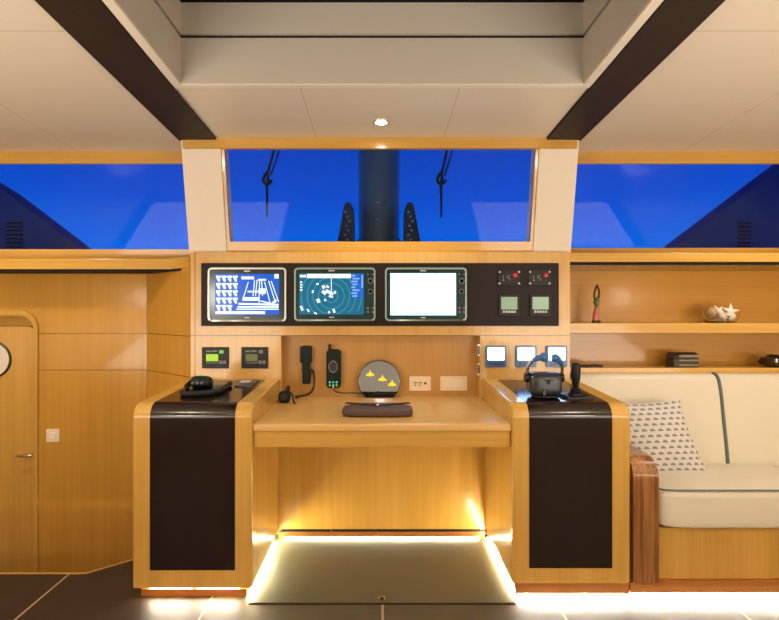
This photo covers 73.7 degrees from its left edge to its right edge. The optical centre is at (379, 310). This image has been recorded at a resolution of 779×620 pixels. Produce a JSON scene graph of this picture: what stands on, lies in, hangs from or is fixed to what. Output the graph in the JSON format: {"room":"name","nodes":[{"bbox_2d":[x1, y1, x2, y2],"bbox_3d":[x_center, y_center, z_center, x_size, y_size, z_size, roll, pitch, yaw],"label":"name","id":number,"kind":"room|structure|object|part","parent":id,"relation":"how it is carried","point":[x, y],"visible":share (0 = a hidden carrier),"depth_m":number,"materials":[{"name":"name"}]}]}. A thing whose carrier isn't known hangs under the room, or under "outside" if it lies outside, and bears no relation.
{"room":"control cabin","nodes":[
{"label":"control cabin","id":0,"kind":"room"},
{"bbox_2d":[0,315,32,326],"bbox_3d":[-2.050,0.830,3.357,2.100,2.440,0.045,0,0,0],"label":"wall","id":1,"kind":"structure","parent":0,"point":[5,320],"depth_m":3.33,"materials":[{"name":"brown wood"}]},
{"bbox_2d":[0,259,190,571],"bbox_3d":[-1.998,0.835,3.248,1.996,2.430,0.336,0,0,10],"label":"wall","id":2,"kind":"structure","parent":0,"point":[109,344],"depth_m":3.26,"materials":[{"name":"brown wood"}]},
{"bbox_2d":[0,310,38,571],"bbox_3d":[-2.450,0.997,3.280,0.624,2.006,0.099,0,0,0],"label":"door","id":3,"kind":"structure","parent":2,"relation":"in","point":[19,345],"depth_m":3.30,"materials":[{"name":"brown wood"}]},
{"bbox_3d":[-2.450,0.307,3.292,0.209,0.209,0.004,0,0,0],"label":"porthole glass","id":4,"kind":"part","parent":3,"relation":"part of","materials":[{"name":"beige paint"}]},
{"bbox_3d":[-2.218,0.908,3.264,0.109,0.080,0.065,0,0,0],"label":"handle","id":5,"kind":"part","parent":3,"relation":"part of","materials":[{"name":"silver metal"}]},
{"bbox_2d":[46,429,59,441],"bbox_3d":[-2.046,0.779,3.253,0.083,0.082,0.014,0,0,0],"label":"light switch","id":6,"kind":"object","parent":2,"relation":"attached to","point":[52,435],"visible":1,"depth_m":3.25,"materials":[{"name":"beige plastic"}]},
{"bbox_2d":[0,559,132,573],"bbox_3d":[-2.016,1.276,2.502,1.956,0.058,0.243,0,0,-8],"label":"trim","id":7,"kind":"structure","parent":2,"relation":"attached to","point":[131,559],"depth_m":2.48,"materials":[{"name":"brown wood"}]},
{"bbox_2d":[0,269,181,273],"bbox_3d":[-2.034,-0.236,3.061,1.932,0.012,0.278,0,0,0],"label":"trim","id":8,"kind":"structure","parent":2,"relation":"attached to","point":[170,270],"depth_m":3.04,"materials":[{"name":"black wood"}]},
{"bbox_2d":[0,257,189,269],"bbox_3d":[-2.033,-0.274,3.053,1.934,0.063,0.295,0,0,0],"label":"ledge","id":9,"kind":"object","parent":2,"relation":"attached to","point":[182,262],"visible":0.65,"depth_m":3.02,"materials":[{"name":"brown wood"}]},
{"bbox_2d":[181,140,226,253],"bbox_3d":[-0.974,-0.632,2.962,0.212,0.615,0.289,0,0,0],"label":"pillar","id":10,"kind":"structure","parent":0,"point":[202,168],"depth_m":2.89,"materials":[{"name":"beige paint"}]},
{"bbox_2d":[190,252,569,533],"bbox_3d":[0.000,0.460,2.950,2.126,1.580,0.080,0,0,0],"label":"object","id":11,"kind":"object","parent":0,"point":[233,337],"depth_m":2.91,"materials":[{"name":"brown wood"}]},
{"bbox_2d":[202,347,228,367],"bbox_3d":[-0.919,0.261,2.904,0.149,0.119,0.012,0,0,0],"label":"panel","id":12,"kind":"object","parent":11,"relation":"attached to","point":[212,357],"visible":1,"depth_m":2.90,"materials":[{"name":"black plastic"}]},
{"bbox_2d":[241,347,267,367],"bbox_3d":[-0.700,0.261,2.904,0.149,0.119,0.012,0,0,0],"label":"panel","id":13,"kind":"object","parent":11,"relation":"attached to","point":[251,357],"visible":1,"depth_m":2.90,"materials":[{"name":"black plastic"}]},
{"bbox_2d":[221,150,538,251],"bbox_3d":[0.000,-0.624,2.947,1.740,0.592,0.217,0,0,0],"label":"window","id":14,"kind":"structure","parent":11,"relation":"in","point":[275,200],"depth_m":2.91,"materials":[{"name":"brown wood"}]},
{"bbox_2d":[201,263,558,325],"bbox_3d":[0.000,-0.092,2.905,1.996,0.351,0.010,0,0,0],"label":"panel","id":15,"kind":"object","parent":11,"relation":"attached to","point":[483,289],"visible":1,"depth_m":2.90,"materials":[{"name":"black plastic"}]},
{"bbox_2d":[208,268,285,321],"bbox_3d":[-0.739,-0.091,2.893,0.435,0.300,0.014,0,0,0],"label":"display","id":16,"kind":"object","parent":15,"relation":"attached to","point":[234,294],"visible":1,"depth_m":2.89,"materials":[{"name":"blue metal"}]},
{"bbox_2d":[294,268,374,320],"bbox_3d":[-0.251,-0.093,2.893,0.452,0.297,0.014,0,0,0],"label":"display","id":17,"kind":"object","parent":15,"relation":"attached to","point":[320,294],"visible":1,"depth_m":2.89,"materials":[{"name":"teal glass"}]},
{"bbox_2d":[385,268,466,320],"bbox_3d":[0.255,-0.093,2.893,0.454,0.297,0.014,0,0,0],"label":"display","id":18,"kind":"object","parent":15,"relation":"attached to","point":[411,294],"visible":1,"depth_m":2.89,"materials":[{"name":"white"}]},
{"bbox_2d":[498,294,519,315],"bbox_3d":[0.718,-0.032,2.894,0.117,0.120,0.012,0,0,0],"label":"readout","id":19,"kind":"object","parent":15,"relation":"attached to","point":[508,304],"visible":1,"depth_m":2.89,"materials":[{"name":"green plastic"}]},
{"bbox_2d":[498,270,520,284],"bbox_3d":[0.719,-0.185,2.890,0.128,0.086,0.020,0,0,0],"label":"module","id":20,"kind":"object","parent":15,"relation":"attached to","point":[505,277],"visible":1,"depth_m":2.89,"materials":[{"name":"black plastic"}]},
{"bbox_2d":[528,270,550,284],"bbox_3d":[0.889,-0.185,2.890,0.128,0.086,0.020,0,0,0],"label":"module","id":21,"kind":"object","parent":15,"relation":"attached to","point":[535,277],"visible":1,"depth_m":2.89,"materials":[{"name":"black plastic"}]},
{"bbox_2d":[530,294,550,315],"bbox_3d":[0.892,-0.032,2.894,0.117,0.120,0.012,0,0,0],"label":"readout","id":22,"kind":"object","parent":15,"relation":"attached to","point":[540,304],"visible":1,"depth_m":2.89,"materials":[{"name":"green plastic"}]},
{"bbox_2d":[283,336,477,395],"bbox_3d":[0.003,0.695,3.013,1.214,1.210,0.055,0,0,0],"label":"panel","id":23,"kind":"object","parent":11,"relation":"attached to","point":[435,357],"visible":0.04,"depth_m":3.01,"materials":[{"name":"brown wood"}]},
{"bbox_2d":[295,346,315,397],"bbox_3d":[-0.440,0.345,2.965,0.128,0.289,0.088,0,0,-34],"label":"telephone handset","id":24,"kind":"object","parent":23,"relation":"attached to","point":[305,351],"visible":1,"depth_m":2.97,"materials":[{"name":"black plastic"}]},
{"bbox_3d":[-0.430,0.409,2.950,0.129,0.162,0.053,0,0,-34],"label":"coiled cord","id":25,"kind":"part","parent":24,"relation":"part of","materials":[{"name":"black plastic"}]},
{"bbox_2d":[326,344,361,393],"bbox_3d":[-0.205,0.332,2.986,0.204,0.287,0.048,0,0,0],"label":"phone","id":26,"kind":"object","parent":23,"relation":"attached to","point":[333,356],"visible":0.99,"depth_m":2.96,"materials":[{"name":"black plastic"}]},
{"bbox_2d":[409,376,430,390],"bbox_3d":[0.232,0.418,3.004,0.127,0.084,0.012,0,0,0],"label":"power socket","id":27,"kind":"object","parent":23,"relation":"attached to","point":[416,383],"visible":1,"depth_m":3.00,"materials":[{"name":"beige plastic"}]},
{"bbox_2d":[440,376,466,390],"bbox_3d":[0.425,0.418,3.003,0.156,0.084,0.014,0,0,0],"label":"switch plate","id":28,"kind":"object","parent":23,"relation":"attached to","point":[447,383],"visible":1,"depth_m":3.00,"materials":[{"name":"beige plastic"}]},
{"bbox_2d":[485,346,505,366],"bbox_3d":[0.646,0.254,2.901,0.115,0.120,0.018,0,0,0],"label":"instrument","id":29,"kind":"object","parent":11,"relation":"attached to","point":[495,356],"visible":1,"depth_m":2.89,"materials":[{"name":"blue plastic"}]},
{"bbox_2d":[515,346,535,366],"bbox_3d":[0.814,0.254,2.901,0.115,0.120,0.018,0,0,0],"label":"instrument","id":30,"kind":"object","parent":11,"relation":"attached to","point":[523,354],"visible":0.89,"depth_m":2.89,"materials":[{"name":"blue plastic"}]},
{"bbox_2d":[546,346,566,366],"bbox_3d":[0.985,0.254,2.901,0.115,0.120,0.018,0,0,0],"label":"instrument","id":31,"kind":"object","parent":11,"relation":"attached to","point":[561,351],"visible":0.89,"depth_m":2.89,"materials":[{"name":"blue plastic"}]},
{"bbox_2d":[183,137,576,149],"bbox_3d":[0.000,-0.920,2.830,2.136,0.078,0.030,0,0,0],"label":"trim","id":32,"kind":"structure","parent":0,"point":[219,143],"depth_m":2.81,"materials":[{"name":"brown wood"}]},
{"bbox_2d":[115,0,649,83],"bbox_3d":[0.009,-1.135,1.478,1.770,0.344,1.516,0,0,0],"label":"ceiling","id":33,"kind":"structure","parent":0,"point":[602,23],"depth_m":2.20,"materials":[{"name":"beige paint"}]},
{"bbox_2d":[180,0,584,37],"bbox_3d":[0.009,-1.270,1.478,1.830,0.240,1.576,0,0,0],"label":"trim","id":34,"kind":"structure","parent":33,"relation":"attached to","point":[180,0],"depth_m":2.22,"materials":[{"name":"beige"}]},
{"bbox_2d":[0,0,778,150],"bbox_3d":[0.000,-1.087,0.075,6.100,0.334,6.250,0,0,0],"label":"ceiling","id":35,"kind":"structure","parent":0,"point":[718,90],"depth_m":2.41,"materials":[{"name":"white paint"}]},
{"bbox_2d":[35,0,215,140],"bbox_3d":[-0.990,-1.094,-0.110,0.204,0.336,5.880,0,0,0],"label":"beam","id":36,"kind":"structure","parent":35,"relation":"attached to","point":[91,23],"depth_m":2.00,"materials":[{"name":"brown wood"}]},
{"bbox_2d":[373,118,388,125],"bbox_3d":[0.005,-0.948,2.609,0.086,0.009,0.086,0,0,0],"label":"recessed light","id":37,"kind":"object","parent":35,"relation":"in","point":[379,122],"visible":1,"depth_m":2.60,"materials":[{"name":"silver metal"}]},
{"bbox_2d":[102,0,663,87],"bbox_3d":[0.009,-0.999,1.493,1.782,0.082,1.486,0,0,0],"label":"trim","id":38,"kind":"structure","parent":35,"relation":"attached to","point":[114,7],"depth_m":2.13,"materials":[{"name":"beige paint"}]},
{"bbox_2d":[547,0,724,140],"bbox_3d":[0.999,-1.094,-0.110,0.187,0.336,5.880,0,0,0],"label":"beam","id":39,"kind":"structure","parent":35,"relation":"attached to","point":[672,22],"depth_m":2.00,"materials":[{"name":"brown wood"}]},
{"bbox_2d":[0,529,778,619],"bbox_3d":[0.000,1.280,0.150,6.000,0.060,6.300,0,0,0],"label":"floor","id":40,"kind":"structure","parent":0,"point":[109,593],"depth_m":2.19,"materials":[{"name":"tile"}]},
{"bbox_2d":[133,379,279,595],"bbox_3d":[-0.817,0.814,2.582,0.522,0.872,0.646,0,0,0],"label":"pedestal","id":41,"kind":"object","parent":40,"relation":"on","point":[206,499],"visible":0.94,"depth_m":2.26,"materials":[{"name":"brown wood"}]},
{"bbox_2d":[179,375,232,396],"bbox_3d":[-0.847,0.355,2.545,0.196,0.086,0.278,0,0,0],"label":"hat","id":42,"kind":"object","parent":41,"relation":"on","point":[202,385],"visible":1,"depth_m":2.49,"materials":[{"name":"black plastic"}]},
{"bbox_3d":[-0.815,0.752,2.560,0.370,0.748,0.604,0,0,0],"label":"inlay panel","id":43,"kind":"part","parent":41,"relation":"part of","materials":[{"name":"brown leather"}]},
{"bbox_2d":[234,379,259,386],"bbox_3d":[-0.700,0.381,2.748,0.090,0.015,0.175,0,0,0],"label":"control plate","id":44,"kind":"object","parent":41,"relation":"on","point":[245,382],"visible":1,"depth_m":2.72,"materials":[{"name":"grey metal"}]},
{"bbox_2d":[253,396,510,538],"bbox_3d":[0.009,0.872,2.642,1.130,0.757,0.734,0,0,0],"label":"desk","id":45,"kind":"object","parent":40,"relation":"on","point":[405,477],"visible":0.95,"depth_m":2.85,"materials":[{"name":"brown wood"}]},
{"bbox_2d":[278,385,295,403],"bbox_3d":[-0.495,0.448,2.790,0.101,0.091,0.085,0,0,0],"label":"desk microphone","id":46,"kind":"object","parent":45,"relation":"on","point":[284,396],"visible":1,"depth_m":2.77,"materials":[{"name":"black plastic"}]},
{"bbox_2d":[280,394,285,400],"bbox_3d":[-0.516,0.459,2.768,0.036,0.036,0.008,0,0,0],"label":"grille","id":47,"kind":"object","parent":46,"relation":"attached to","point":[282,396],"depth_m":2.76,"materials":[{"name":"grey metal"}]},
{"bbox_2d":[342,402,412,416],"bbox_3d":[-0.012,0.468,2.492,0.336,0.050,0.190,0,0,0],"label":"wallet","id":48,"kind":"object","parent":45,"relation":"on","point":[355,409],"visible":1,"depth_m":2.42,"materials":[{"name":"brown leather"}]},
{"bbox_2d":[358,360,399,397],"bbox_3d":[-0.004,0.387,2.966,0.241,0.212,0.039,0,0,0],"label":"decorative plate","id":49,"kind":"object","parent":45,"relation":"on","point":[378,378],"visible":1,"depth_m":2.95,"materials":[{"name":"grey mirror"}]},
{"bbox_3d":[0.009,1.231,2.859,1.127,0.038,0.014,0,0,0],"label":"kick plate","id":50,"kind":"part","parent":45,"relation":"part of","materials":[{"name":"brown wood"}]},
{"bbox_3d":[0.009,0.861,2.859,1.130,0.669,0.018,0,0,0],"label":"panel","id":51,"kind":"part","parent":45,"relation":"part of","materials":[{"name":"brown wood"}]},
{"bbox_2d":[248,539,515,604],"bbox_3d":[0.009,1.245,2.531,1.138,0.010,0.634,0,0,0],"label":"platform","id":52,"kind":"object","parent":40,"relation":"on","point":[297,571],"visible":1,"depth_m":2.47,"materials":[{"name":"wood"}]},
{"bbox_2d":[483,379,629,594],"bbox_3d":[0.832,0.814,2.582,0.516,0.872,0.646,0,0,0],"label":"pedestal","id":53,"kind":"object","parent":40,"relation":"on","point":[557,499],"visible":0.97,"depth_m":2.26,"materials":[{"name":"brown wood"}]},
{"bbox_2d":[524,352,564,397],"bbox_3d":[0.766,0.294,2.417,0.178,0.207,0.125,0,0,0],"label":"lever","id":54,"kind":"object","parent":53,"relation":"on","point":[541,384],"visible":1,"depth_m":2.38,"materials":[{"name":"grey metal"}]},
{"bbox_3d":[0.706,0.261,2.407,0.070,0.105,0.027,0,0,42],"label":"lever","id":55,"kind":"part","parent":54,"relation":"part of","materials":[{"name":"silver metal"}]},
{"bbox_3d":[0.738,0.213,2.390,0.072,0.045,0.042,0,0,0],"label":"lever knob","id":56,"kind":"part","parent":54,"relation":"part of","materials":[{"name":"blue plastic"}]},
{"bbox_3d":[0.817,0.224,2.398,0.066,0.054,0.037,0,0,-27],"label":"lever knob","id":57,"kind":"part","parent":54,"relation":"part of","materials":[{"name":"blue plastic"}]},
{"bbox_3d":[0.829,0.261,2.407,0.069,0.105,0.027,0,0,-43],"label":"lever","id":58,"kind":"part","parent":54,"relation":"part of","materials":[{"name":"silver metal"}]},
{"bbox_3d":[0.829,0.748,2.560,0.361,0.738,0.604,0,0,0],"label":"inlay panel","id":59,"kind":"part","parent":53,"relation":"part of","materials":[{"name":"brown leather"}]},
{"bbox_2d":[559,363,593,398],"bbox_3d":[0.907,0.322,2.453,0.135,0.160,0.176,0,0,0],"label":"joystick","id":60,"kind":"object","parent":53,"relation":"on","point":[575,392],"visible":0.81,"depth_m":2.40,"materials":[{"name":"black plastic"}]},
{"bbox_3d":[0.915,0.395,2.420,0.120,0.014,0.110,0,0,0],"label":"plate","id":61,"kind":"part","parent":60,"relation":"part of","materials":[{"name":"black plastic"}]},
{"bbox_2d":[580,372,778,593],"bbox_3d":[2.036,0.800,2.651,1.888,0.901,0.778,0,0,0],"label":"sofa","id":62,"kind":"object","parent":40,"relation":"on","point":[713,530],"visible":0.81,"depth_m":2.30,"materials":[{"name":"brown wood"}]},
{"bbox_3d":[1.160,0.909,2.581,0.112,0.549,0.638,0,0,0],"label":"armrest","id":63,"kind":"part","parent":62,"relation":"part of","materials":[{"name":"brown wood"}]},
{"bbox_2d":[580,373,725,463],"bbox_3d":[1.512,0.653,2.951,0.800,0.593,0.178,0,0,0],"label":"cushion","id":64,"kind":"object","parent":62,"relation":"on","point":[701,396],"depth_m":2.92,"materials":[{"name":"beige leather"}]},
{"bbox_2d":[626,399,706,470],"bbox_3d":[1.440,0.672,2.725,0.504,0.408,0.177,0,0,0],"label":"cushion","id":65,"kind":"object","parent":62,"relation":"on","point":[660,430],"visible":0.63,"depth_m":2.68,"materials":[{"name":"white fabric"}]},
{"bbox_3d":[2.036,1.218,2.585,1.888,0.064,0.630,0,0,0],"label":"kick plate","id":66,"kind":"part","parent":62,"relation":"part of","materials":[{"name":"brown wood"}]},
{"bbox_2d":[658,464,778,527],"bbox_3d":[1.685,0.874,2.585,0.926,0.173,0.630,0,0,0],"label":"seat cushion","id":67,"kind":"object","parent":62,"relation":"on","point":[720,495],"depth_m":2.27,"materials":[{"name":"beige leather"}]},
{"bbox_2d":[715,373,778,466],"bbox_3d":[2.449,0.653,2.951,1.062,0.593,0.178,0,0,0],"label":"cushion","id":68,"kind":"object","parent":62,"relation":"on","point":[748,402],"depth_m":2.90,"materials":[{"name":"beige leather"}]},
{"bbox_2d":[533,140,578,252],"bbox_3d":[0.974,-0.632,2.962,0.212,0.615,0.289,0,0,0],"label":"pillar","id":69,"kind":"structure","parent":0,"point":[557,168],"depth_m":2.89,"materials":[{"name":"beige paint"}]},
{"bbox_2d":[570,266,778,269],"bbox_3d":[2.025,0.455,3.250,2.050,1.690,0.040,0,0,0],"label":"wall","id":70,"kind":"structure","parent":0,"point":[571,267],"depth_m":3.23,"materials":[{"name":"brown wood"}]},
{"bbox_2d":[570,253,778,378],"bbox_3d":[2.027,0.262,3.070,1.926,1.177,0.310,0,0,0],"label":"wall shelf","id":71,"kind":"object","parent":70,"relation":"attached to","point":[645,315],"visible":0.41,"depth_m":3.20,"materials":[{"name":"brown wood"}]},
{"bbox_2d":[581,364,602,366],"bbox_3d":[1.231,0.318,3.021,0.132,0.017,0.032,0,0,0],"label":"book","id":72,"kind":"object","parent":71,"relation":"on","point":[582,365],"visible":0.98,"depth_m":3.02,"materials":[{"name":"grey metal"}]},
{"bbox_2d":[592,284,600,322],"bbox_3d":[1.270,-0.044,3.050,0.044,0.225,0.033,0,0,0],"label":"figurine","id":73,"kind":"object","parent":71,"relation":"on","point":[596,299],"visible":1,"depth_m":3.04,"materials":[{"name":"brown metal"}]},
{"bbox_2d":[666,352,699,366],"bbox_3d":[1.786,0.285,3.074,0.148,0.084,0.093,0,0,0],"label":"books","id":74,"kind":"object","parent":71,"relation":"on","point":[674,359],"visible":1,"depth_m":3.03,"materials":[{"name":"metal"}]},
{"bbox_3d":[1.786,0.260,3.075,0.147,0.035,0.090,0,0,0],"label":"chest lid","id":75,"kind":"part","parent":74,"relation":"part of","materials":[{"name":"metal"}]},
{"bbox_2d":[701,312,740,322],"bbox_3d":[2.004,0.037,3.060,0.196,0.062,0.196,0,0,0],"label":"glass bowl","id":76,"kind":"object","parent":71,"relation":"on","point":[711,317],"visible":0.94,"depth_m":2.99,"materials":[{"name":"clear"}]},
{"bbox_2d":[705,307,717,311],"bbox_3d":[1.946,0.013,3.050,0.066,0.077,0.061,0,0,0],"label":"shell","id":77,"kind":"object","parent":76,"relation":"in","point":[710,309],"visible":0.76,"depth_m":3.03,"materials":[{"name":"beige"}]},
{"bbox_2d":[723,303,737,311],"bbox_3d":[2.044,0.000,3.026,0.094,0.092,0.026,0,0,0],"label":"starfish","id":78,"kind":"object","parent":76,"relation":"in","point":[730,309],"visible":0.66,"depth_m":3.02,"materials":[{"name":"white"}]},
{"bbox_3d":[1.986,0.037,3.017,0.055,0.068,0.062,0,0,0],"label":"shell","id":79,"kind":"object","parent":76,"relation":"in","visible":0},
{"bbox_2d":[714,305,723,311],"bbox_3d":[1.980,0.000,3.040,0.076,0.068,0.038,0,0,0],"label":"starfish","id":80,"kind":"object","parent":79,"relation":"on","point":[717,308],"visible":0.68,"depth_m":3.04,"materials":[{"name":"white"}]},
{"bbox_2d":[757,354,778,366],"bbox_3d":[2.326,0.293,3.070,0.160,0.068,0.159,0,0,0],"label":"bowl","id":81,"kind":"object","parent":71,"relation":"on","point":[772,360],"visible":1,"depth_m":3.04,"materials":[{"name":"brown wood"}]},
{"bbox_3d":[-3.050,0.325,0.150,0.100,3.550,6.500,0,0,0],"label":"wall","id":82,"kind":"structure","parent":0,"visible":0},
{"bbox_2d":[0,151,189,258],"bbox_3d":[-2.015,-0.645,3.121,1.970,0.690,0.191,0,0,0],"label":"window","id":83,"kind":"structure","parent":82,"relation":"in","point":[54,204],"depth_m":3.10,"materials":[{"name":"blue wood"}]},
{"bbox_3d":[-2.015,-0.336,3.174,1.970,0.072,0.085,0,0,0],"label":"frame","id":84,"kind":"part","parent":83,"relation":"part of","materials":[{"name":"brown wood"}]},
{"bbox_3d":[3.050,-0.050,0.150,0.100,2.800,6.500,0,0,0],"label":"wall","id":85,"kind":"structure","parent":0,"visible":0},
{"bbox_2d":[571,151,778,252],"bbox_3d":[2.015,-0.645,3.121,1.970,0.690,0.191,0,0,0],"label":"window","id":86,"kind":"structure","parent":85,"relation":"in","point":[626,201],"depth_m":3.09,"materials":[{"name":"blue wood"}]},
{"bbox_3d":[2.015,-0.340,3.173,1.970,0.080,0.087,0,0,0],"label":"frame","id":87,"kind":"part","parent":86,"relation":"part of","materials":[{"name":"brown wood"}]}
]}

